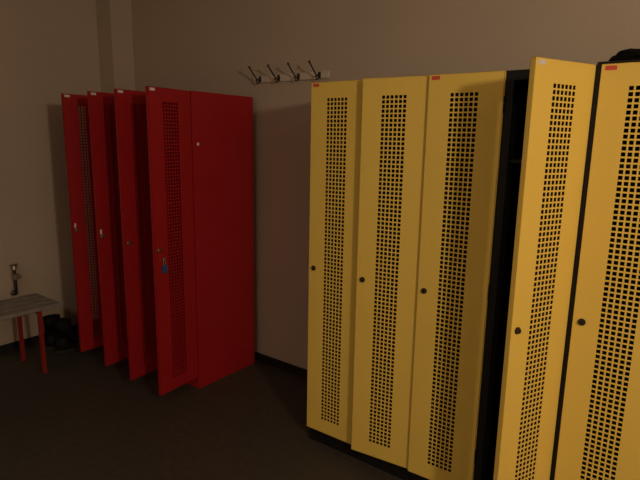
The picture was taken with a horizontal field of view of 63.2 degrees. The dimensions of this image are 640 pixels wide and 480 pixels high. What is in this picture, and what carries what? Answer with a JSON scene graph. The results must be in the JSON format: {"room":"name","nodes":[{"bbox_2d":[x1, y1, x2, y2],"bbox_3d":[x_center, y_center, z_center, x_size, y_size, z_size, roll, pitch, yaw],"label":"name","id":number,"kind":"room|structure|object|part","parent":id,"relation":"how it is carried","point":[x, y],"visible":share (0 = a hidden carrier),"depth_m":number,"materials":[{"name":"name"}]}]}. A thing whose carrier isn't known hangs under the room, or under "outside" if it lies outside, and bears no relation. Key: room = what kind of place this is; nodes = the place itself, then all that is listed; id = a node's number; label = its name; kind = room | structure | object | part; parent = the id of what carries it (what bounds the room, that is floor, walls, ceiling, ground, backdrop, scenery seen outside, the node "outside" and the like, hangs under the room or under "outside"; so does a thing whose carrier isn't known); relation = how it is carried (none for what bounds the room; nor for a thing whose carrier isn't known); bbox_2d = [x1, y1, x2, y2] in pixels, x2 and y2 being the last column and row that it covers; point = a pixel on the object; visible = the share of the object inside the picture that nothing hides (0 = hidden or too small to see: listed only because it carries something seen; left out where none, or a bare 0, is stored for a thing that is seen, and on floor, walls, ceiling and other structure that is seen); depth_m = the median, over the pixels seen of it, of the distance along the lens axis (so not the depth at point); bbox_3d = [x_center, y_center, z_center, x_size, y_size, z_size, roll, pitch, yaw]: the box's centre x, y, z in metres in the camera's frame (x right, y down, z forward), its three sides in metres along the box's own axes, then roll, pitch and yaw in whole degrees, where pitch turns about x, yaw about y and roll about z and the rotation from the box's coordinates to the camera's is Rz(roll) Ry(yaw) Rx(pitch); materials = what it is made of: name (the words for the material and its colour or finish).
{"room":"changing room","nodes":[
{"label":"changing room","id":0,"kind":"room"},
{"bbox_2d":[0,0,100,345],"bbox_3d":[-3.139,-0.352,2.423,0.100,2.750,4.920,9,14,36],"label":"wall","id":1,"kind":"structure","parent":0,"point":[49,49],"depth_m":3.78,"materials":[{"name":"paint"}]},
{"bbox_2d":[10,263,20,295],"bbox_3d":[-2.163,0.290,3.698,0.118,0.244,0.050,9,14,36],"label":"valve","id":2,"kind":"object","parent":1,"relation":"attached to","point":[15,276],"visible":1,"depth_m":3.68,"materials":[{"name":"metal"}]},
{"bbox_2d":[0,318,98,353],"bbox_3d":[-3.173,0.991,2.573,0.012,0.055,4.737,9,14,36],"label":"baseboard","id":3,"kind":"structure","parent":1,"relation":"attached to","point":[35,339],"depth_m":3.86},
{"bbox_2d":[96,0,134,92],"bbox_3d":[-1.596,-0.667,4.198,0.189,2.750,0.183,9,14,36],"label":"pilaster","id":4,"kind":"object","parent":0,"point":[114,17],"depth_m":3.97,"materials":[{"name":"paint"}]},
{"bbox_2d":[0,325,402,479],"bbox_3d":[-0.281,1.509,0.563,7.327,0.100,5.120,9,14,36],"label":"floor","id":5,"kind":"structure","parent":0,"point":[84,418],"depth_m":2.82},
{"bbox_2d":[0,293,60,373],"bbox_3d":[-2.225,0.702,3.104,0.350,0.455,1.235,9,14,36],"label":"bench","id":6,"kind":"object","parent":5,"relation":"on","point":[35,303],"visible":1,"depth_m":3.40,"materials":[{"name":"grey wood"}]},
{"bbox_2d":[43,314,78,349],"bbox_3d":[-1.919,0.664,3.894,0.104,0.240,0.290,8,13,32],"label":"boot","id":7,"kind":"object","parent":5,"relation":"on","point":[50,339],"visible":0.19,"depth_m":3.79,"materials":[{"name":"black leather"}]},
{"bbox_2d":[53,317,79,353],"bbox_3d":[-1.801,0.681,3.819,0.104,0.240,0.290,10,14,40],"label":"boot","id":8,"kind":"object","parent":5,"relation":"on","point":[62,326],"visible":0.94,"depth_m":3.74,"materials":[{"name":"black leather"}]},
{"bbox_2d":[61,94,119,351],"bbox_3d":[-1.493,-0.107,3.812,0.298,1.800,0.792,9,14,36],"label":"locker","id":9,"kind":"object","parent":5,"relation":"on","point":[70,103],"visible":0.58,"depth_m":3.47,"materials":[{"name":"metal"}]},
{"bbox_3d":[-1.547,-0.127,3.735,0.276,1.708,0.011,9,14,36],"label":"frame","id":10,"kind":"part","parent":9,"relation":"part of","materials":[{"name":"red metal"}]},
{"bbox_2d":[87,91,128,365],"bbox_3d":[-1.252,-0.064,3.612,0.331,1.800,0.793,9,14,36],"label":"locker","id":11,"kind":"object","parent":5,"relation":"on","point":[96,100],"visible":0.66,"depth_m":3.27,"materials":[{"name":"metal"}]},
{"bbox_3d":[-1.319,-0.086,3.544,0.276,1.708,0.011,9,14,36],"label":"frame","id":12,"kind":"part","parent":11,"relation":"part of","materials":[{"name":"red metal"}]},
{"bbox_2d":[114,89,157,379],"bbox_3d":[-1.021,-0.023,3.424,0.331,1.800,0.793,9,14,36],"label":"locker","id":13,"kind":"object","parent":5,"relation":"on","point":[130,105],"visible":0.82,"depth_m":3.11,"materials":[{"name":"metal"}]},
{"bbox_3d":[-1.088,-0.046,3.356,0.276,1.708,0.011,9,14,36],"label":"frame","id":14,"kind":"part","parent":13,"relation":"part of","materials":[{"name":"red metal"}]},
{"bbox_2d":[145,86,254,395],"bbox_3d":[-0.785,0.016,3.239,0.336,1.800,0.793,9,14,36],"label":"locker","id":15,"kind":"object","parent":5,"relation":"on","point":[200,144],"visible":1,"depth_m":3.15,"materials":[{"name":"metal"}]},
{"bbox_3d":[-0.853,-0.007,3.173,0.276,1.708,0.011,9,14,36],"label":"frame","id":16,"kind":"part","parent":15,"relation":"part of","materials":[{"name":"red metal"}]},
{"bbox_3d":[-0.828,0.030,2.958,0.018,1.718,0.296,8,13,31],"label":"door","id":17,"kind":"part","parent":15,"relation":"part of","materials":[{"name":"red metal"}]},
{"bbox_2d":[307,80,362,457],"bbox_3d":[0.214,0.145,2.665,0.296,1.800,0.528,9,14,36],"label":"locker","id":18,"kind":"object","parent":5,"relation":"on","point":[336,106],"visible":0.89,"depth_m":2.49,"materials":[{"name":"metal"}]},
{"bbox_2d":[326,152,345,155],"bbox_3d":[0.242,-0.425,2.582,0.270,0.012,0.441,9,14,36],"label":"shelf","id":19,"kind":"object","parent":18,"relation":"attached to","point":[327,154],"depth_m":2.45,"materials":[{"name":"yellow metal"}]},
{"bbox_2d":[351,75,428,479],"bbox_3d":[0.441,0.184,2.482,0.295,1.800,0.553,9,14,36],"label":"locker","id":20,"kind":"object","parent":5,"relation":"on","point":[394,109],"visible":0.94,"depth_m":2.29,"materials":[{"name":"metal"}]},
{"bbox_2d":[380,154,403,157],"bbox_3d":[0.477,-0.388,2.408,0.270,0.012,0.441,9,14,36],"label":"shelf","id":21,"kind":"object","parent":20,"relation":"attached to","point":[381,156],"depth_m":2.27,"materials":[{"name":"yellow metal"}]},
{"bbox_2d":[408,71,507,479],"bbox_3d":[0.682,0.220,2.315,0.296,1.800,0.535,9,14,36],"label":"locker","id":22,"kind":"object","parent":5,"relation":"on","point":[465,111],"visible":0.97,"depth_m":2.12,"materials":[{"name":"metal"}]},
{"bbox_2d":[447,155,473,160],"bbox_3d":[0.712,-0.350,2.235,0.270,0.012,0.441,9,14,36],"label":"shelf","id":23,"kind":"object","parent":22,"relation":"attached to","point":[448,159],"depth_m":2.10,"materials":[{"name":"yellow metal"}]},
{"bbox_2d":[474,57,596,479],"bbox_3d":[0.843,0.275,2.047,0.293,1.800,0.778,9,14,36],"label":"locker","id":24,"kind":"object","parent":5,"relation":"on","point":[549,104],"visible":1,"depth_m":1.81,"materials":[{"name":"metal"}]},
{"bbox_3d":[0.785,0.255,1.964,0.270,1.708,0.011,9,14,36],"label":"frame","id":25,"kind":"part","parent":24,"relation":"part of","materials":[{"name":"yellow metal"}]},
{"bbox_2d":[508,158,567,164],"bbox_3d":[0.947,-0.312,2.061,0.270,0.012,0.441,9,14,36],"label":"shelf","id":26,"kind":"object","parent":24,"relation":"attached to","point":[511,161],"depth_m":1.96,"materials":[{"name":"yellow metal"}]},
{"bbox_2d":[550,59,639,479],"bbox_3d":[1.155,0.292,1.971,0.296,1.806,0.526,9,14,36],"label":"locker","id":27,"kind":"object","parent":5,"relation":"on","point":[597,436],"visible":1,"depth_m":1.80,"materials":[{"name":"metal"}]},
{"bbox_2d":[608,48,639,60],"bbox_3d":[1.227,-0.609,1.686,0.514,0.071,0.320,9,14,36],"label":"duffel bag","id":28,"kind":"object","parent":27,"relation":"on","point":[627,54],"visible":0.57,"depth_m":1.71,"materials":[{"name":"fabric"}]},
{"bbox_2d":[619,160,639,167],"bbox_3d":[1.182,-0.275,1.887,0.270,0.012,0.441,9,14,36],"label":"shelf","id":29,"kind":"object","parent":27,"relation":"attached to","point":[629,161],"depth_m":1.85,"materials":[{"name":"yellow metal"}]},
{"bbox_2d":[131,0,639,368],"bbox_3d":[1.256,-0.243,2.264,7.327,2.750,0.100,9,14,36],"label":"wall","id":30,"kind":"structure","parent":0,"point":[210,46],"depth_m":3.19,"materials":[{"name":"paint"}]},
{"bbox_2d":[255,352,306,377],"bbox_3d":[1.275,1.099,2.420,6.938,0.055,0.012,9,14,36],"label":"baseboard","id":31,"kind":"structure","parent":30,"relation":"attached to","point":[260,357],"depth_m":3.55,"materials":[{"name":"black"}]},
{"bbox_2d":[248,60,329,83],"bbox_3d":[-0.217,-0.999,3.118,0.596,0.100,0.123,9,14,36],"label":"hook rail","id":32,"kind":"object","parent":30,"relation":"attached to","point":[322,74],"visible":1,"depth_m":3.12,"materials":[{"name":"white wood"}]}
]}

